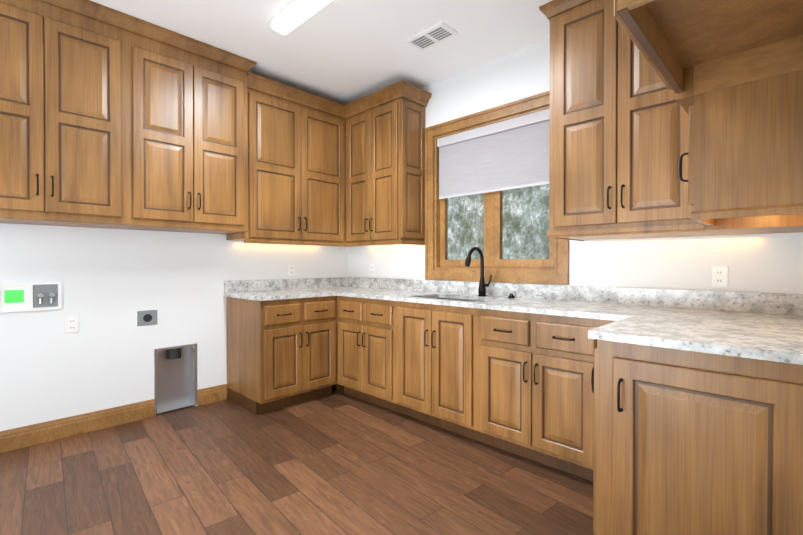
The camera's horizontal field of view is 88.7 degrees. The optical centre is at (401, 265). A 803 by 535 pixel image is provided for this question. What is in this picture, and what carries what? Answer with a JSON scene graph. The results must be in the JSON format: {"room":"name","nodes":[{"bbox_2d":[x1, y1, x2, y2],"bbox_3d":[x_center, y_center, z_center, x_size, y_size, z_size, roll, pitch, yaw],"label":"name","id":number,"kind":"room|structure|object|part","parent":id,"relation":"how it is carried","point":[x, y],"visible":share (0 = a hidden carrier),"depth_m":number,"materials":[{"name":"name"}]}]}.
{"room":"laundry room","nodes":[
{"label":"laundry room","id":0,"kind":"room"},
{"bbox_2d":[0,223,347,430],"bbox_3d":[-2.223,-0.228,2.875,0.120,2.755,4.840,0,1,44],"label":"wall","id":1,"kind":"structure","parent":0,"point":[114,281],"depth_m":2.96,"materials":[{"name":"white paint"}]},
{"bbox_2d":[0,281,61,312],"bbox_3d":[-2.367,0.196,2.621,0.030,0.185,0.310,0,1,44],"label":"washer outlet box","id":2,"kind":"object","parent":1,"relation":"attached to","point":[24,296],"visible":1,"depth_m":2.62,"materials":[{"name":"white plastic"}]},
{"bbox_2d":[0,0,131,228],"bbox_3d":[-2.200,-0.932,2.504,0.418,1.338,0.810,0,1,44],"label":"upper cabinet","id":3,"kind":"object","parent":1,"relation":"attached to","point":[110,118],"depth_m":2.43,"materials":[{"name":"brown wood"}]},
{"bbox_2d":[65,315,78,333],"bbox_3d":[-2.229,0.395,2.780,0.009,0.118,0.075,0,1,44],"label":"outlet","id":4,"kind":"object","parent":1,"relation":"attached to","point":[71,323],"visible":1,"depth_m":2.78,"materials":[{"name":"white plastic"}]},
{"bbox_2d":[0,384,226,452],"bbox_3d":[-2.637,1.087,2.357,0.016,0.130,3.265,0,1,44],"label":"baseboard","id":5,"kind":"structure","parent":1,"relation":"attached to","point":[29,435],"depth_m":2.83,"materials":[{"name":"brown wood"}]},
{"bbox_2d":[137,310,156,325],"bbox_3d":[-1.917,0.393,3.102,0.010,0.112,0.132,0,1,44],"label":"outlet","id":6,"kind":"object","parent":1,"relation":"attached to","point":[147,317],"visible":1,"depth_m":3.10,"materials":[{"name":"grey plastic"}]},
{"bbox_2d":[154,343,196,413],"bbox_3d":[-1.818,0.884,3.287,0.108,0.500,0.309,0,1,44],"label":"dryer vent box","id":7,"kind":"object","parent":1,"relation":"in","point":[175,377],"visible":0.85,"depth_m":3.32,"materials":[{"name":"silver metal"}]},
{"bbox_2d":[120,16,251,233],"bbox_3d":[-1.637,-0.936,3.086,0.418,1.338,0.810,0,1,44],"label":"upper cabinet","id":8,"kind":"object","parent":1,"relation":"attached to","point":[189,96],"depth_m":2.91,"materials":[{"name":"brown wood"}]},
{"bbox_2d":[226,72,345,243],"bbox_3d":[-0.991,-0.876,3.738,0.438,1.309,1.020,0,1,44],"label":"upper cabinet","id":9,"kind":"object","parent":1,"relation":"attached to","point":[321,171],"depth_m":3.57,"materials":[{"name":"brown wood"}]},
{"bbox_2d":[288,264,294,275],"bbox_3d":[-1.063,0.041,3.981,0.009,0.118,0.075,0,1,44],"label":"outlet","id":10,"kind":"object","parent":1,"relation":"attached to","point":[291,269],"visible":1,"depth_m":3.98,"materials":[{"name":"white plastic"}]},
{"bbox_2d":[0,389,595,534],"bbox_3d":[-0.880,1.188,1.584,3.860,0.060,4.840,0,1,44],"label":"floor","id":11,"kind":"structure","parent":0,"point":[335,462],"depth_m":2.21,"materials":[{"name":"brown wood"}]},
{"bbox_2d":[227,296,334,413],"bbox_3d":[-1.003,0.702,3.551,0.698,0.884,0.720,0,1,44],"label":"base cabinet","id":12,"kind":"object","parent":11,"relation":"on","point":[281,353],"depth_m":3.32,"materials":[{"name":"brown wood"}]},
{"bbox_2d":[224,277,339,300],"bbox_3d":[-1.034,0.194,3.542,0.660,0.132,0.720,0,1,44],"label":"countertop","id":13,"kind":"structure","parent":12,"relation":"on","point":[272,289],"depth_m":3.67,"materials":[{"name":"stone"}]},
{"bbox_2d":[335,296,450,415],"bbox_3d":[-0.117,0.702,3.555,0.748,0.884,0.698,0,1,44],"label":"base cabinet","id":14,"kind":"object","parent":11,"relation":"on","point":[392,355],"depth_m":3.13,"materials":[{"name":"brown wood"}]},
{"bbox_2d":[471,308,615,477],"bbox_3d":[0.952,0.709,2.568,0.773,0.884,0.628,0,1,44],"label":"base cabinet","id":15,"kind":"object","parent":11,"relation":"on","point":[527,368],"depth_m":2.35,"materials":[{"name":"brown wood"}]},
{"bbox_2d":[583,332,802,534],"bbox_3d":[1.139,0.716,1.532,0.648,0.884,0.560,0,1,44],"label":"base cabinet","id":16,"kind":"object","parent":11,"relation":"on","point":[649,440],"depth_m":1.34,"materials":[{"name":"brown wood"}]},
{"bbox_2d":[340,277,802,316],"bbox_3d":[0.499,0.198,3.000,3.616,0.132,0.633,0,1,44],"label":"countertop","id":17,"kind":"structure","parent":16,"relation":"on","point":[558,300],"depth_m":3.00,"materials":[{"name":"stone"}]},
{"bbox_2d":[432,298,478,301],"bbox_3d":[0.391,0.377,3.048,0.624,0.226,0.404,0,1,44],"label":"sink","id":18,"kind":"object","parent":17,"relation":"in","point":[456,299],"visible":0.04,"depth_m":3.25,"materials":[{"name":"silver metal"}]},
{"bbox_2d":[465,247,491,295],"bbox_3d":[0.572,0.044,3.070,0.112,0.376,0.249,0,1,44],"label":"faucet","id":19,"kind":"object","parent":17,"relation":"on","point":[482,288],"visible":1,"depth_m":3.13,"materials":[{"name":"black metal"}]},
{"bbox_2d":[576,289,802,364],"bbox_3d":[1.132,0.208,1.541,0.676,0.132,0.580,0,1,44],"label":"countertop","id":20,"kind":"structure","parent":16,"relation":"on","point":[761,326],"depth_m":1.76,"materials":[{"name":"stone"}]},
{"bbox_2d":[90,0,551,104],"bbox_3d":[-0.880,-1.627,1.564,3.860,0.060,4.840,0,1,44],"label":"ceiling","id":21,"kind":"structure","parent":0,"point":[344,52],"depth_m":2.86,"materials":[{"name":"white paint"}]},
{"bbox_2d":[269,0,332,34],"bbox_3d":[-0.376,-1.564,2.301,1.236,0.074,0.126,0,1,44],"label":"light fixture","id":22,"kind":"object","parent":21,"relation":"attached to","point":[291,16],"visible":1,"depth_m":2.53,"materials":[{"name":"white plastic"}]},
{"bbox_2d":[405,21,457,50],"bbox_3d":[0.209,-1.599,2.876,0.330,0.013,0.185,0,1,44],"label":"ceiling vent","id":23,"kind":"object","parent":21,"relation":"in","point":[441,31],"visible":1,"depth_m":2.85,"materials":[{"name":"white plastic"}]},
{"bbox_2d":[348,38,802,293],"bbox_3d":[0.762,-0.231,3.269,3.620,2.755,0.120,0,1,44],"label":"wall","id":24,"kind":"structure","parent":0,"point":[766,263],"depth_m":2.62,"materials":[{"name":"white paint"}]},
{"bbox_2d":[370,264,374,275],"bbox_3d":[-0.296,0.040,4.205,0.075,0.118,0.009,0,1,44],"label":"electrical outlet","id":25,"kind":"object","parent":24,"relation":"attached to","point":[372,269],"visible":1,"depth_m":4.20,"materials":[{"name":"white plastic"}]},
{"bbox_2d":[342,80,429,243],"bbox_3d":[-0.186,-0.877,3.820,0.744,1.309,0.398,0,1,44],"label":"upper cabinet","id":26,"kind":"object","parent":24,"relation":"attached to","point":[383,132],"depth_m":3.65,"materials":[{"name":"brown wood"}]},
{"bbox_2d":[417,264,422,276],"bbox_3d":[0.167,0.043,3.757,0.075,0.118,0.009,0,1,44],"label":"electrical outlet","id":27,"kind":"object","parent":24,"relation":"attached to","point":[419,270],"visible":1,"depth_m":3.75,"materials":[{"name":"white plastic"}]},
{"bbox_2d":[425,91,568,284],"bbox_3d":[0.720,-0.551,3.288,1.280,1.355,0.145,0,1,44],"label":"window","id":28,"kind":"structure","parent":24,"relation":"in","point":[559,275],"depth_m":3.30,"materials":[{"name":"brown wood"}]},
{"bbox_2d":[437,108,549,198],"bbox_3d":[0.705,-0.852,3.270,1.050,0.530,0.040,0,1,44],"label":"window shade","id":29,"kind":"object","parent":28,"relation":"attached to","point":[512,153],"visible":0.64,"depth_m":3.22,"materials":[{"name":"fabric"}]},
{"bbox_3d":[0.739,-0.551,3.308,1.058,1.133,0.052,0,1,44],"label":"window sash","id":30,"kind":"part","parent":28,"relation":"part of","materials":[{"name":"brown wood"}]},
{"bbox_2d":[711,266,727,287],"bbox_3d":[1.733,0.059,2.240,0.075,0.118,0.009,0,1,44],"label":"electrical outlet","id":31,"kind":"object","parent":24,"relation":"attached to","point":[719,276],"visible":1,"depth_m":2.24,"materials":[{"name":"white plastic"}]},
{"bbox_3d":[0.463,-0.210,0.273,0.120,2.755,4.840,0,1,44],"label":"wall","id":32,"kind":"structure","parent":0,"visible":0},
{"bbox_2d":[543,0,702,240],"bbox_3d":[1.279,-0.834,2.316,0.703,1.335,0.518,0,1,44],"label":"upper cabinet","id":33,"kind":"object","parent":32,"relation":"attached to","point":[676,118],"depth_m":2.15,"materials":[{"name":"brown wood"}]},
{"bbox_2d":[615,0,802,75],"bbox_3d":[0.970,-1.129,1.202,0.448,0.730,0.730,0,1,44],"label":"upper cabinet","id":34,"kind":"object","parent":32,"relation":"attached to","point":[680,34],"depth_m":1.30,"materials":[{"name":"brown wood"}]},
{"bbox_2d":[683,72,802,211],"bbox_3d":[1.387,-0.452,1.597,0.393,0.400,0.410,0,1,44],"label":"upper cabinet","id":35,"kind":"object","parent":32,"relation":"attached to","point":[743,147],"depth_m":1.47,"materials":[{"name":"brown wood"}]},
{"label":"outside","id":36,"kind":"structure","parent":0,"visible":0},
{"bbox_2d":[448,184,548,267],"bbox_3d":[3.083,-1.369,5.384,16.000,9.000,0.001,0,1,44],"label":"window glass","id":37,"kind":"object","parent":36,"point":[474,211],"depth_m":6.66,"materials":[{"name":"clear glass"}]}
]}

